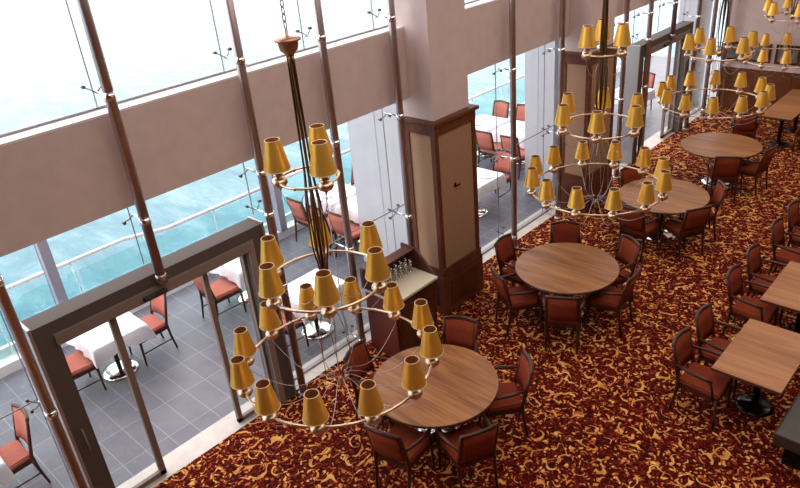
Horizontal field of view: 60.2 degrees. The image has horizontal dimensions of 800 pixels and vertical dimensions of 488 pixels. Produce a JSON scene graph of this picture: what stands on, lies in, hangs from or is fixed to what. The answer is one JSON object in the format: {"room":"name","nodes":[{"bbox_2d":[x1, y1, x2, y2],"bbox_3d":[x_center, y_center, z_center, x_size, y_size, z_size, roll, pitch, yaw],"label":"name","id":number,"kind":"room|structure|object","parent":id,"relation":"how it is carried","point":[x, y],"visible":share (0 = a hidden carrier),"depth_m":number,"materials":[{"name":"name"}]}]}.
{"room":"restaurant dining room","nodes":[
{"label":"restaurant dining room","id":0,"kind":"room"},
{"bbox_2d":[0,0,657,256],"bbox_3d":[0.643,-2.697,9.492,0.170,0.890,20.800,20,37,39],"label":"wall","id":1,"kind":"structure","parent":0,"point":[54,183],"depth_m":6.94,"materials":[{"name":"paint"}]},
{"bbox_2d":[0,311,74,487],"bbox_3d":[-5.083,0.389,4.324,0.060,7.600,4.178,20,37,39],"label":"window","id":2,"kind":"structure","parent":1,"relation":"in","point":[36,399],"depth_m":6.55,"materials":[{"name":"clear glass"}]},
{"bbox_2d":[0,0,143,263],"bbox_3d":[-3.308,-1.790,5.477,0.024,5.130,1.368,20,37,39],"label":"window","id":3,"kind":"structure","parent":1,"relation":"in","point":[97,108],"depth_m":6.10,"materials":[{"name":"clear glass"}]},
{"bbox_2d":[98,0,253,214],"bbox_3d":[-2.374,-2.332,6.336,0.024,5.130,1.388,20,37,39],"label":"window","id":4,"kind":"structure","parent":1,"relation":"in","point":[223,72],"depth_m":6.91,"materials":[{"name":"clear glass"}]},
{"bbox_2d":[0,0,497,146],"bbox_3d":[0.557,-3.116,9.321,0.300,0.020,20.800,20,37,39],"label":"trim","id":5,"kind":"structure","parent":1,"relation":"on","point":[41,130],"depth_m":6.73,"materials":[{"name":"white stone"}]},
{"bbox_2d":[225,0,347,380],"bbox_3d":[-1.429,-1.731,7.681,0.060,7.600,1.088,20,37,39],"label":"window","id":6,"kind":"structure","parent":1,"relation":"in","point":[338,348],"depth_m":9.13,"materials":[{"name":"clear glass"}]},
{"bbox_2d":[305,0,395,342],"bbox_3d":[-0.678,-2.167,8.371,0.060,7.600,1.128,20,37,39],"label":"window","id":7,"kind":"structure","parent":1,"relation":"in","point":[366,329],"depth_m":9.20,"materials":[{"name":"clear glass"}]},
{"bbox_2d":[374,0,498,254],"bbox_3d":[0.555,-2.882,9.503,0.060,7.600,2.508,20,37,39],"label":"window","id":8,"kind":"structure","parent":1,"relation":"in","point":[490,247],"depth_m":11.15,"materials":[{"name":"clear glass"}]},
{"bbox_2d":[499,45,544,232],"bbox_3d":[1.875,-3.648,10.716,0.060,7.600,1.388,20,37,39],"label":"window","id":9,"kind":"structure","parent":1,"relation":"in","point":[538,215],"depth_m":12.35,"materials":[{"name":"clear glass"}]},
{"bbox_2d":[0,55,719,487],"bbox_3d":[0.551,-0.545,13.523,3.580,0.246,26.000,20,37,39],"label":"floor","id":10,"kind":"structure","parent":0,"point":[184,389],"depth_m":9.51,"materials":[{"name":"tile"}]},
{"bbox_2d":[0,403,50,487],"bbox_3d":[-4.329,2.336,7.665,0.487,0.942,0.618,20,37,39],"label":"dining chair","id":11,"kind":"object","parent":10,"relation":"on","point":[16,457],"visible":0.97,"depth_m":7.67,"materials":[{"name":"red fabric"}]},
{"bbox_2d":[65,350,106,390],"bbox_3d":[-4.373,1.607,9.056,0.487,0.942,0.618,20,37,39],"label":"dining chair","id":12,"kind":"object","parent":10,"relation":"on","point":[79,365],"visible":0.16,"depth_m":9.10,"materials":[{"name":"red fabric"}]},
{"bbox_2d":[102,354,138,380],"bbox_3d":[-3.953,1.437,9.520,0.820,0.735,0.720,20,37,39],"label":"table","id":13,"kind":"object","parent":10,"relation":"on","point":[114,371],"visible":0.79,"depth_m":9.61,"materials":[{"name":"silver metal"}]},
{"bbox_2d":[66,312,157,368],"bbox_3d":[-3.960,1.213,9.399,0.975,0.242,0.864,20,37,39],"label":"tablecloth","id":14,"kind":"object","parent":13,"relation":"on","point":[98,344],"visible":0.62,"depth_m":9.17,"materials":[{"name":"fabric"}]},
{"bbox_2d":[128,293,177,365],"bbox_3d":[-3.570,1.121,9.833,0.487,0.942,0.618,20,37,39],"label":"dining chair","id":15,"kind":"object","parent":10,"relation":"on","point":[158,305],"visible":0.52,"depth_m":9.82,"materials":[{"name":"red fabric"}]},
{"bbox_2d":[193,277,246,318],"bbox_3d":[-2.802,0.696,10.500,0.487,0.942,0.618,20,37,39],"label":"dining chair","id":16,"kind":"object","parent":10,"relation":"on","point":[222,289],"visible":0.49,"depth_m":10.50,"materials":[{"name":"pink fabric"}]},
{"bbox_2d":[237,290,247,303],"bbox_3d":[-2.412,0.515,10.988,0.780,0.735,0.720,20,37,39],"label":"table","id":17,"kind":"object","parent":10,"relation":"on","point":[244,292],"visible":0.11,"depth_m":11.10,"materials":[{"name":"silver metal"}]},
{"bbox_2d":[210,257,286,288],"bbox_3d":[-2.419,0.291,10.868,0.932,0.242,0.868,20,37,39],"label":"tablecloth","id":18,"kind":"object","parent":17,"relation":"on","point":[232,270],"visible":0.18,"depth_m":10.53,"materials":[{"name":"fabric"}]},
{"bbox_2d":[246,298,308,345],"bbox_3d":[-1.705,1.088,9.554,0.487,0.942,0.618,20,37,39],"label":"dining chair","id":19,"kind":"object","parent":10,"relation":"on","point":[297,325],"visible":0.16,"depth_m":9.60,"materials":[{"name":"pink fabric"}]},
{"bbox_2d":[285,196,327,246],"bbox_3d":[-1.665,-0.492,12.546,0.487,0.942,0.618,20,37,39],"label":"dining chair","id":20,"kind":"object","parent":10,"relation":"on","point":[300,217],"visible":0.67,"depth_m":12.30,"materials":[{"name":"pink fabric"}]},
{"bbox_2d":[301,317,333,339],"bbox_3d":[-1.242,0.934,9.980,0.640,0.735,0.780,20,37,39],"label":"table","id":21,"kind":"object","parent":10,"relation":"on","point":[325,328],"visible":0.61,"depth_m":10.08,"materials":[{"name":"silver metal"}]},
{"bbox_2d":[279,268,343,324],"bbox_3d":[-1.266,0.716,9.851,0.783,0.242,0.944,20,37,39],"label":"tablecloth","id":22,"kind":"object","parent":21,"relation":"on","point":[293,287],"visible":0.37,"depth_m":9.80,"materials":[{"name":"fabric"}]},
{"bbox_2d":[0,53,653,378],"bbox_3d":[-0.671,-1.218,14.428,0.300,0.300,26.000,20,37,39],"label":"wall","id":23,"kind":"structure","parent":10,"relation":"on","point":[9,363],"depth_m":11.00,"materials":[{"name":"white stone"}]},
{"bbox_2d":[0,131,67,304],"bbox_3d":[-5.053,-0.061,9.674,0.145,3.100,0.150,20,37,39],"label":"post","id":24,"kind":"object","parent":23,"relation":"on","point":[43,251],"visible":0.17,"depth_m":9.86,"materials":[{"name":"grey paint"}]},
{"bbox_2d":[246,62,287,231],"bbox_3d":[-2.322,-1.625,12.143,0.145,3.100,0.150,20,37,39],"label":"post","id":25,"kind":"object","parent":23,"relation":"on","point":[275,193],"visible":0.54,"depth_m":12.58,"materials":[{"name":"grey paint"}]},
{"bbox_2d":[0,36,617,355],"bbox_3d":[-0.814,-1.665,14.276,0.320,0.938,23.992,20,37,39],"label":"glass balustrade","id":26,"kind":"object","parent":23,"relation":"on","point":[68,262],"visible":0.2,"depth_m":11.15,"materials":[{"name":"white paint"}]},
{"bbox_2d":[326,210,360,256],"bbox_3d":[-0.869,-0.220,11.884,0.487,0.942,0.618,20,37,39],"label":"dining chair","id":27,"kind":"object","parent":10,"relation":"on","point":[335,219],"visible":0.59,"depth_m":11.74,"materials":[{"name":"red fabric"}]},
{"bbox_2d":[347,103,407,261],"bbox_3d":[-0.050,-1.239,10.801,1.370,3.600,0.656,20,37,39],"label":"wall column","id":28,"kind":"structure","parent":10,"relation":"on","point":[365,133],"depth_m":10.72,"materials":[{"name":"paint"}]},
{"bbox_2d":[478,206,487,217],"bbox_3d":[1.400,-0.929,13.032,0.780,0.735,0.780,20,37,39],"label":"table","id":29,"kind":"object","parent":10,"relation":"on","point":[483,211],"visible":0.2,"depth_m":13.13,"materials":[{"name":"silver metal"}]},
{"bbox_2d":[477,167,506,201],"bbox_3d":[1.376,-1.153,12.915,0.936,0.242,0.939,20,37,39],"label":"tablecloth","id":30,"kind":"object","parent":29,"relation":"on","point":[485,186],"visible":0.4,"depth_m":12.68,"materials":[{"name":"fabric"}]},
{"bbox_2d":[476,130,501,166],"bbox_3d":[1.959,-2.067,14.873,0.487,0.942,0.618,20,37,39],"label":"dining chair","id":31,"kind":"object","parent":10,"relation":"on","point":[486,145],"visible":0.83,"depth_m":14.65,"materials":[{"name":"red fabric"}]},
{"bbox_2d":[492,100,509,118],"bbox_3d":[2.262,-2.860,16.322,0.487,0.942,0.618,20,37,39],"label":"dining chair","id":32,"kind":"object","parent":10,"relation":"on","point":[502,108],"visible":0.48,"depth_m":16.33,"materials":[{"name":"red fabric"}]},
{"bbox_2d":[492,149,510,204],"bbox_3d":[1.892,-1.308,13.445,0.487,0.942,0.618,20,37,39],"label":"dining chair","id":33,"kind":"object","parent":10,"relation":"on","point":[504,165],"visible":0.48,"depth_m":13.46,"materials":[{"name":"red fabric"}]},
{"bbox_2d":[500,135,524,179],"bbox_3d":[2.434,-1.897,14.463,0.487,0.942,0.618,20,37,39],"label":"dining chair","id":34,"kind":"object","parent":10,"relation":"on","point":[505,140],"visible":0.46,"depth_m":14.25,"materials":[{"name":"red fabric"}]},
{"bbox_2d":[516,104,524,121],"bbox_3d":[2.737,-2.690,15.913,0.487,0.942,0.618,20,37,39],"label":"dining chair","id":35,"kind":"object","parent":10,"relation":"on","point":[520,110],"visible":0.23,"depth_m":15.99,"materials":[{"name":"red fabric"}]},
{"bbox_2d":[525,39,558,200],"bbox_3d":[2.787,-2.628,12.919,0.620,3.600,0.686,20,37,39],"label":"wall column","id":36,"kind":"structure","parent":10,"relation":"on","point":[534,59],"depth_m":12.65,"materials":[{"name":"paint"}]},
{"bbox_2d":[678,0,712,109],"bbox_3d":[7.155,-5.125,16.860,0.510,3.600,0.706,20,37,39],"label":"wall column","id":37,"kind":"structure","parent":10,"relation":"on","point":[690,5],"depth_m":16.70,"materials":[{"name":"paint"}]},
{"bbox_3d":[1.936,-2.440,15.802,0.780,0.735,0.820,20,37,39],"label":"table","id":38,"kind":"object","parent":10,"relation":"on","visible":0},
{"bbox_2d":[475,114,509,132],"bbox_3d":[1.913,-2.657,15.672,0.930,0.242,0.972,20,37,39],"label":"tablecloth","id":39,"kind":"object","parent":38,"relation":"on","point":[489,125],"visible":0.41,"depth_m":15.53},
{"bbox_3d":[2.631,-2.191,15.203,0.780,0.735,0.820,20,37,39],"label":"table","id":40,"kind":"object","parent":10,"relation":"on","visible":0},
{"bbox_2d":[492,120,524,148],"bbox_3d":[2.617,-2.416,15.086,0.932,0.242,0.976,20,37,39],"label":"tablecloth","id":41,"kind":"object","parent":40,"relation":"on","point":[504,130],"visible":0.33,"depth_m":14.95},
{"bbox_3d":[-0.558,-0.410,12.405,0.720,0.735,0.740,20,37,39],"label":"table","id":42,"kind":"object","parent":10,"relation":"on","visible":0},
{"bbox_2d":[335,196,358,222],"bbox_3d":[-0.566,-0.635,12.288,0.871,0.242,0.892,20,37,39],"label":"tablecloth","id":43,"kind":"object","parent":42,"relation":"on","point":[352,203],"visible":0.24,"depth_m":12.09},
{"bbox_3d":[-1.201,-0.640,12.959,0.720,0.735,0.740,20,37,39],"label":"table","id":44,"kind":"object","parent":10,"relation":"on","visible":0},
{"bbox_2d":[303,181,355,212],"bbox_3d":[-1.223,-0.857,12.830,0.871,0.242,0.891,20,37,39],"label":"tablecloth","id":45,"kind":"object","parent":44,"relation":"on","point":[333,201],"visible":0.32,"depth_m":12.60,"materials":[{"name":"fabric"}]},
{"bbox_3d":[-4.663,2.644,7.358,0.820,0.735,0.780,20,37,39],"label":"table","id":46,"kind":"object","parent":10,"relation":"on","visible":0},
{"bbox_2d":[0,456,16,486],"bbox_3d":[-4.686,2.422,7.239,0.980,0.242,0.931,20,37,39],"label":"tablecloth","id":47,"kind":"object","parent":46,"relation":"on","point":[6,475],"visible":1,"depth_m":7.20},
{"bbox_2d":[394,0,483,314],"bbox_3d":[0.439,-2.561,8.915,0.670,7.600,0.940,20,37,39],"label":"wall pillar","id":48,"kind":"structure","parent":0,"point":[440,128],"depth_m":9.30,"materials":[{"name":"paint"}]},
{"bbox_2d":[154,105,799,487],"bbox_3d":[5.407,2.188,7.391,12.000,0.200,20.800,20,37,39],"label":"floor","id":49,"kind":"structure","parent":0,"point":[599,416],"depth_m":8.38,"materials":[{"name":"carpet"}]},
{"bbox_2d":[0,274,87,487],"bbox_3d":[-3.520,-0.368,5.497,0.379,7.580,0.212,20,37,39],"label":"steel post","id":50,"kind":"object","parent":49,"relation":"on","point":[50,411],"visible":0.99,"depth_m":6.25,"materials":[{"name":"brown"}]},
{"bbox_2d":[212,0,307,396],"bbox_3d":[-1.651,-1.452,7.213,0.379,7.580,0.212,20,37,39],"label":"steel post","id":51,"kind":"object","parent":49,"relation":"on","point":[239,58],"visible":0.77,"depth_m":7.38,"materials":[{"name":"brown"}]},
{"bbox_2d":[295,0,368,350],"bbox_3d":[-0.913,-1.881,7.892,0.379,7.580,0.212,20,37,39],"label":"steel post","id":52,"kind":"object","parent":49,"relation":"on","point":[320,36],"visible":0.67,"depth_m":8.11,"materials":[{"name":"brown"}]},
{"bbox_2d":[343,339,390,428],"bbox_3d":[-0.283,1.667,8.206,0.616,0.932,0.568,10,32,27],"label":"dining chair","id":53,"kind":"object","parent":49,"relation":"on","point":[360,353],"visible":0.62,"depth_m":8.21,"materials":[{"name":"brown wood"}]},
{"bbox_2d":[367,0,414,246],"bbox_3d":[-0.147,-2.325,8.595,0.379,7.580,0.212,20,37,39],"label":"steel post","id":54,"kind":"object","parent":49,"relation":"on","point":[391,16],"visible":0.69,"depth_m":8.85,"materials":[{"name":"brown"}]},
{"bbox_2d":[359,242,438,356],"bbox_3d":[0.035,0.787,9.449,0.660,1.270,0.845,20,37,39],"label":"cabinet","id":55,"kind":"object","parent":49,"relation":"on","point":[415,278],"visible":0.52,"depth_m":9.32,"materials":[{"name":"red wood"}]},
{"bbox_2d":[385,246,412,264],"bbox_3d":[-0.136,0.211,9.276,0.155,0.025,0.770,20,37,39],"label":"shelf","id":56,"kind":"object","parent":55,"relation":"attached to","point":[404,250],"depth_m":9.37,"materials":[{"name":"brown wood"}]},
{"bbox_2d":[365,265,437,300],"bbox_3d":[0.020,0.535,9.278,0.600,0.035,0.810,20,37,39],"label":"countertop","id":57,"kind":"structure","parent":55,"relation":"on","point":[416,279],"depth_m":9.31,"materials":[{"name":"stone"}]},
{"bbox_2d":[363,415,434,487],"bbox_3d":[-0.007,2.138,7.261,0.568,0.932,0.616,12,32,30],"label":"dining chair","id":58,"kind":"object","parent":49,"relation":"on","point":[402,446],"visible":0.96,"depth_m":7.13,"materials":[{"name":"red fabric"}]},
{"bbox_2d":[117,103,706,487],"bbox_3d":[0.898,0.573,11.280,0.340,0.200,20.800,20,37,39],"label":"door sill","id":59,"kind":"structure","parent":49,"relation":"on","point":[214,434],"depth_m":8.51,"materials":[{"name":"stone"}]},
{"bbox_2d":[20,216,296,487],"bbox_3d":[-2.391,1.327,7.569,0.325,2.475,2.615,20,37,39],"label":"door","id":60,"kind":"structure","parent":59,"relation":"on","point":[45,332],"depth_m":7.00,"materials":[{"name":"wood"}]},
{"bbox_2d":[76,0,167,284],"bbox_3d":[-2.696,-1.952,5.802,0.369,5.210,0.212,20,37,39],"label":"steel post","id":61,"kind":"object","parent":60,"relation":"on","point":[84,8],"visible":1,"depth_m":6.19,"materials":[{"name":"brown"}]},
{"bbox_2d":[620,20,693,164],"bbox_3d":[5.573,-3.294,14.885,0.325,2.475,2.555,20,37,39],"label":"door","id":62,"kind":"structure","parent":59,"relation":"on","point":[660,40],"depth_m":14.54,"materials":[{"name":"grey metal"}]},
{"bbox_2d":[659,0,678,38],"bbox_3d":[5.330,-6.599,13.178,0.369,5.230,0.212,20,37,39],"label":"steel post","id":63,"kind":"object","parent":62,"relation":"on","point":[672,35],"visible":1,"depth_m":14.11,"materials":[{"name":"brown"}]},
{"bbox_2d":[372,344,498,449],"bbox_3d":[0.417,1.871,7.882,1.430,0.750,1.430,20,37,39],"label":"round table","id":64,"kind":"object","parent":49,"relation":"on","point":[464,384],"visible":0.7,"depth_m":7.59,"materials":[{"name":"brown wood"}]},
{"bbox_2d":[440,315,477,352],"bbox_3d":[0.690,1.426,8.485,0.568,0.932,0.616,6,30,21],"label":"dining chair","id":65,"kind":"object","parent":49,"relation":"on","point":[458,330],"visible":0.48,"depth_m":8.54,"materials":[{"name":"fabric"}]},
{"bbox_2d":[435,414,499,487],"bbox_3d":[0.720,2.109,7.184,0.568,0.932,0.616,-15,29,-18],"label":"dining chair","id":66,"kind":"object","parent":49,"relation":"on","point":[467,445],"visible":0.99,"depth_m":7.03,"materials":[{"name":"brown wood"}]},
{"bbox_2d":[492,0,517,247],"bbox_3d":[1.552,-3.311,10.156,0.379,7.580,0.212,20,37,39],"label":"steel post","id":67,"kind":"object","parent":49,"relation":"on","point":[512,3],"visible":0.91,"depth_m":10.75,"materials":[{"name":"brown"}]},
{"bbox_2d":[482,349,533,436],"bbox_3d":[1.198,1.713,7.848,0.616,0.932,0.568,-6,28,-1],"label":"dining chair","id":68,"kind":"object","parent":49,"relation":"on","point":[507,401],"visible":0.78,"depth_m":7.71,"materials":[{"name":"fabric"}]},
{"bbox_2d":[490,265,541,334],"bbox_3d":[1.604,0.732,9.636,0.616,0.932,0.568,-12,28,-13],"label":"dining chair","id":69,"kind":"object","parent":49,"relation":"on","point":[522,297],"visible":0.94,"depth_m":9.50,"materials":[{"name":"fabric"}]},
{"bbox_2d":[494,233,542,294],"bbox_3d":[1.752,0.375,10.287,0.616,0.932,0.568,17,35,37],"label":"dining chair","id":70,"kind":"object","parent":49,"relation":"on","point":[505,249],"visible":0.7,"depth_m":10.27,"materials":[{"name":"leather"}]},
{"bbox_2d":[541,0,565,218],"bbox_3d":[2.494,-3.857,11.021,0.379,7.580,0.212,20,37,39],"label":"steel post","id":71,"kind":"object","parent":49,"relation":"on","point":[562,17],"visible":0.73,"depth_m":11.50,"materials":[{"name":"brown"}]},
{"bbox_2d":[542,292,585,354],"bbox_3d":[2.157,0.938,9.144,0.568,0.932,0.616,3,29,15],"label":"dining chair","id":72,"kind":"object","parent":49,"relation":"on","point":[560,311],"visible":1,"depth_m":8.88,"materials":[{"name":"brown wood"}]},
{"bbox_2d":[547,221,582,243],"bbox_3d":[2.507,0.191,10.497,0.568,0.932,0.616,1,28,12],"label":"dining chair","id":73,"kind":"object","parent":49,"relation":"on","point":[559,233],"visible":0.31,"depth_m":10.55,"materials":[{"name":"leather"}]},
{"bbox_2d":[515,243,619,315],"bbox_3d":[2.366,0.643,9.855,1.430,0.750,1.430,20,37,39],"label":"round table","id":74,"kind":"object","parent":49,"relation":"on","point":[564,269],"visible":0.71,"depth_m":9.62,"materials":[{"name":"brown wood"}]},
{"bbox_2d":[584,266,640,336],"bbox_3d":[2.916,0.719,9.422,0.616,0.932,0.568,15,34,34],"label":"dining chair","id":75,"kind":"object","parent":49,"relation":"on","point":[610,298],"visible":0.84,"depth_m":9.32,"materials":[{"name":"brown wood"}]},
{"bbox_2d":[586,234,640,310],"bbox_3d":[3.105,0.388,10.015,0.616,0.932,0.568,-13,29,-15],"label":"dining chair","id":76,"kind":"object","parent":49,"relation":"on","point":[628,249],"visible":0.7,"depth_m":9.93,"materials":[{"name":"brown wood"}]},
{"bbox_2d":[613,0,629,178],"bbox_3d":[3.997,-4.729,12.402,0.379,7.580,0.212,20,37,39],"label":"steel post","id":77,"kind":"object","parent":49,"relation":"on","point":[620,99],"visible":0.48,"depth_m":13.21,"materials":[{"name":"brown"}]},
{"bbox_2d":[620,165,657,222],"bbox_3d":[4.195,-0.854,12.173,0.568,0.932,0.616,-12,28,-13],"label":"dining chair","id":78,"kind":"object","parent":49,"relation":"on","point":[627,175],"visible":0.27,"depth_m":12.22,"materials":[{"name":"leather"}]},
{"bbox_2d":[618,205,660,261],"bbox_3d":[3.828,-0.267,11.126,0.616,0.932,0.568,-28,35,-36],"label":"dining chair","id":79,"kind":"object","parent":49,"relation":"on","point":[640,228],"visible":0.83,"depth_m":10.96,"materials":[{"name":"leather"}]},
{"bbox_2d":[632,0,653,161],"bbox_3d":[4.674,-5.122,13.024,0.379,7.580,0.212,20,37,39],"label":"steel post","id":80,"kind":"object","parent":49,"relation":"on","point":[650,13],"visible":0.8,"depth_m":13.65,"materials":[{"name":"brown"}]},
{"bbox_2d":[620,178,709,241],"bbox_3d":[4.402,-0.490,11.633,1.430,0.750,1.430,20,37,39],"label":"round table","id":81,"kind":"object","parent":49,"relation":"on","point":[685,195],"visible":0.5,"depth_m":11.40,"materials":[{"name":"brown wood"}]},
{"bbox_2d":[660,205,711,260],"bbox_3d":[4.560,-0.274,11.004,0.568,0.932,0.616,-11,28,-10],"label":"dining chair","id":82,"kind":"object","parent":49,"relation":"on","point":[694,221],"visible":0.98,"depth_m":10.82,"materials":[{"name":"brown wood"}]},
{"bbox_2d":[683,0,702,129],"bbox_3d":[6.293,-6.061,14.510,0.379,7.580,0.212,20,37,39],"label":"steel post","id":83,"kind":"object","parent":49,"relation":"on","point":[699,4],"visible":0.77,"depth_m":15.31,"materials":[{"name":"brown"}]},
{"bbox_2d":[668,327,733,428],"bbox_3d":[3.401,1.498,7.853,0.616,0.932,0.568,20,37,39],"label":"dining chair","id":84,"kind":"object","parent":49,"relation":"on","point":[700,380],"visible":0.93,"depth_m":7.79,"materials":[{"name":"brown wood"}]},
{"bbox_2d":[679,180,726,240],"bbox_3d":[5.021,-0.564,11.471,0.616,0.932,0.568,0,28,11],"label":"dining chair","id":85,"kind":"object","parent":49,"relation":"on","point":[720,189],"visible":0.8,"depth_m":11.32,"materials":[{"name":"brown wood"}]},
{"bbox_2d":[691,0,718,118],"bbox_3d":[6.936,-6.435,15.101,0.379,7.580,0.212,20,37,39],"label":"steel post","id":86,"kind":"object","parent":49,"relation":"on","point":[716,2],"visible":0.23,"depth_m":16.21,"materials":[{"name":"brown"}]},
{"bbox_2d":[694,303,741,399],"bbox_3d":[3.821,1.255,8.239,0.616,0.932,0.568,20,37,39],"label":"dining chair","id":87,"kind":"object","parent":49,"relation":"on","point":[704,320],"visible":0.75,"depth_m":8.24,"materials":[{"name":"brown wood"}]},
{"bbox_2d":[707,0,732,104],"bbox_3d":[7.532,-6.781,15.649,0.379,7.580,0.212,20,37,39],"label":"steel post","id":88,"kind":"object","parent":49,"relation":"on","point":[730,1],"visible":0.4,"depth_m":16.66,"materials":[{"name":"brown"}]},
{"bbox_2d":[680,132,762,186],"bbox_3d":[6.151,-1.560,13.345,1.430,0.750,1.430,20,37,39],"label":"round table","id":89,"kind":"object","parent":49,"relation":"on","point":[705,145],"visible":0.73,"depth_m":13.16,"materials":[{"name":"brown wood"}]},
{"bbox_2d":[705,156,742,202],"bbox_3d":[5.933,-1.273,12.650,0.568,0.932,0.616,3,29,16],"label":"dining chair","id":90,"kind":"object","parent":49,"relation":"on","point":[724,170],"visible":0.99,"depth_m":12.41,"materials":[{"name":"brown wood"}]},
{"bbox_2d":[731,113,760,138],"bbox_3d":[7.246,-2.396,14.541,0.568,0.932,0.616,8,31,25],"label":"dining chair","id":91,"kind":"object","parent":49,"relation":"on","point":[749,129],"visible":0.77,"depth_m":14.29,"materials":[{"name":"brown wood"}]},
{"bbox_2d":[721,263,779,336],"bbox_3d":[4.536,0.799,8.973,0.616,0.932,0.568,20,37,39],"label":"dining chair","id":92,"kind":"object","parent":49,"relation":"on","point":[745,308],"visible":0.77,"depth_m":8.92,"materials":[{"name":"brown wood"}]},
{"bbox_2d":[728,144,777,196],"bbox_3d":[6.571,-1.425,12.822,0.568,0.932,0.616,-25,33,-32],"label":"dining chair","id":93,"kind":"object","parent":49,"relation":"on","point":[749,168],"visible":0.78,"depth_m":12.68,"materials":[{"name":"leather"}]},
{"bbox_2d":[711,318,799,417],"bbox_3d":[4.079,1.539,7.841,0.710,0.750,1.170,20,37,39],"label":"rectangular table","id":94,"kind":"object","parent":49,"relation":"on","point":[762,355],"visible":1,"depth_m":7.68,"materials":[{"name":"brown wood"}]},
{"bbox_2d":[746,243,789,325],"bbox_3d":[5.003,0.528,9.402,0.616,0.932,0.568,20,37,39],"label":"dining chair","id":95,"kind":"object","parent":49,"relation":"on","point":[753,255],"visible":0.69,"depth_m":9.40,"materials":[{"name":"fabric"}]},
{"bbox_2d":[759,261,799,333],"bbox_3d":[5.167,0.880,8.893,0.730,0.750,1.170,20,37,39],"label":"rectangular table","id":96,"kind":"object","parent":49,"relation":"on","point":[784,292],"visible":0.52,"depth_m":8.74,"materials":[{"name":"brown wood"}]},
{"bbox_2d":[759,89,799,147],"bbox_3d":[8.502,-2.701,15.081,0.630,0.750,2.200,20,37,39],"label":"rectangular table","id":97,"kind":"object","parent":49,"relation":"on","point":[787,108],"visible":0.97,"depth_m":14.78,"materials":[{"name":"brown wood"}]},
{"bbox_2d":[767,217,799,274],"bbox_3d":[5.660,0.146,10.006,0.616,0.932,0.568,20,37,39],"label":"dining chair","id":98,"kind":"object","parent":49,"relation":"on","point":[787,254],"visible":0.94,"depth_m":9.99,"materials":[{"name":"brown wood"}]},
{"bbox_2d":[772,391,799,470],"bbox_3d":[5.711,1.263,8.390,0.720,0.450,4.820,20,37,39],"label":"bench","id":99,"kind":"object","parent":49,"relation":"on","point":[786,436],"visible":1,"depth_m":7.08,"materials":[{"name":"grey leather"}]},
{"bbox_2d":[787,200,799,246],"bbox_3d":[6.141,-0.133,10.448,0.616,0.932,0.568,20,37,39],"label":"dining chair","id":100,"kind":"object","parent":49,"relation":"on","point":[793,212],"visible":0.91,"depth_m":10.44,"materials":[{"name":"leather"}]},
{"bbox_2d":[561,0,617,215],"bbox_3d":[3.168,-4.145,11.422,0.670,7.600,1.000,20,37,39],"label":"wall pillar","id":101,"kind":"structure","parent":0,"point":[578,81],"depth_m":11.96,"materials":[{"name":"paint"}]},
{"bbox_2d":[725,0,799,68],"bbox_3d":[12.224,-5.363,12.080,12.100,7.600,0.200,20,37,39],"label":"wall","id":102,"kind":"structure","parent":0,"point":[748,16],"depth_m":16.16,"materials":[{"name":"paint"}]},
{"bbox_2d":[725,41,772,62],"bbox_3d":[8.354,-4.610,16.568,1.020,0.440,0.040,20,37,39],"label":"picture frame","id":103,"kind":"object","parent":102,"relation":"attached to","point":[731,53],"visible":0.46,"depth_m":16.58,"materials":[{"name":"brown wood"}]},
{"bbox_2d":[728,44,769,59],"bbox_3d":[8.357,-4.612,16.570,0.920,0.340,0.008,20,37,39],"label":"picture","id":104,"kind":"object","parent":103,"relation":"attached to","point":[731,53],"depth_m":16.58},
{"bbox_2d":[719,66,799,115],"bbox_3d":[12.382,-2.418,13.566,12.000,1.000,0.052,20,37,39],"label":"trim","id":105,"kind":"structure","parent":102,"relation":"attached to","point":[785,84],"depth_m":16.77,"materials":[{"name":"brown wood"}]},
{"bbox_2d":[724,62,799,73],"bbox_3d":[12.323,-2.886,13.303,12.000,0.080,0.090,20,37,39],"label":"trim","id":106,"kind":"structure","parent":102,"relation":"attached to","point":[792,70],"depth_m":16.51,"materials":[{"name":"paint"}]},
{"bbox_2d":[774,44,799,65],"bbox_3d":[9.172,-4.317,15.862,1.020,0.440,0.040,20,37,39],"label":"picture frame","id":107,"kind":"object","parent":102,"relation":"attached to","point":[795,61],"visible":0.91,"depth_m":15.97,"materials":[{"name":"brown wood"}]},
{"bbox_2d":[777,47,798,62],"bbox_3d":[9.175,-4.318,15.864,0.920,0.340,0.008,20,37,39],"label":"picture","id":108,"kind":"object","parent":107,"relation":"attached to","point":[795,57],"depth_m":15.96},
{"bbox_3d":[4.745,-4.688,3.768,12.000,0.200,20.800,20,37,39],"label":"ceiling","id":109,"kind":"structure","parent":0,"visible":0},
{"bbox_2d":[230,0,443,437],"bbox_3d":[-0.799,-1.319,5.085,1.937,6.023,1.937,20,37,39],"label":"chandelier","id":110,"kind":"object","parent":109,"relation":"hanging from","point":[325,295],"visible":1,"depth_m":5.65,"materials":[{"name":"gold metal"}]},
{"bbox_2d":[524,0,672,224],"bbox_3d":[2.432,-3.186,8.104,1.908,6.084,1.908,20,37,39],"label":"chandelier","id":111,"kind":"object","parent":109,"relation":"hanging from","point":[662,173],"visible":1,"depth_m":8.75,"materials":[{"name":"gold metal"}]},
{"bbox_2d":[655,0,775,127],"bbox_3d":[5.331,-4.956,10.999,1.920,6.144,1.920,20,37,39],"label":"chandelier","id":112,"kind":"object","parent":109,"relation":"hanging from","point":[766,92],"visible":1,"depth_m":11.81,"materials":[{"name":"gold metal"}]},
{"bbox_2d":[738,0,799,76],"bbox_3d":[8.192,-6.596,13.794,1.939,6.352,1.939,20,37,39],"label":"chandelier","id":113,"kind":"object","parent":109,"relation":"hanging from","point":[771,7],"visible":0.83,"depth_m":14.71,"materials":[{"name":"gold metal"}]},
{"label":"outside","id":114,"kind":"structure","parent":0,"visible":0},
{"bbox_2d":[0,0,726,346],"bbox_3d":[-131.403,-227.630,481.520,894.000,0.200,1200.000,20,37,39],"label":"sea","id":115,"kind":"structure","parent":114,"point":[148,46],"depth_m":54.16,"materials":[{"name":"liquid"}]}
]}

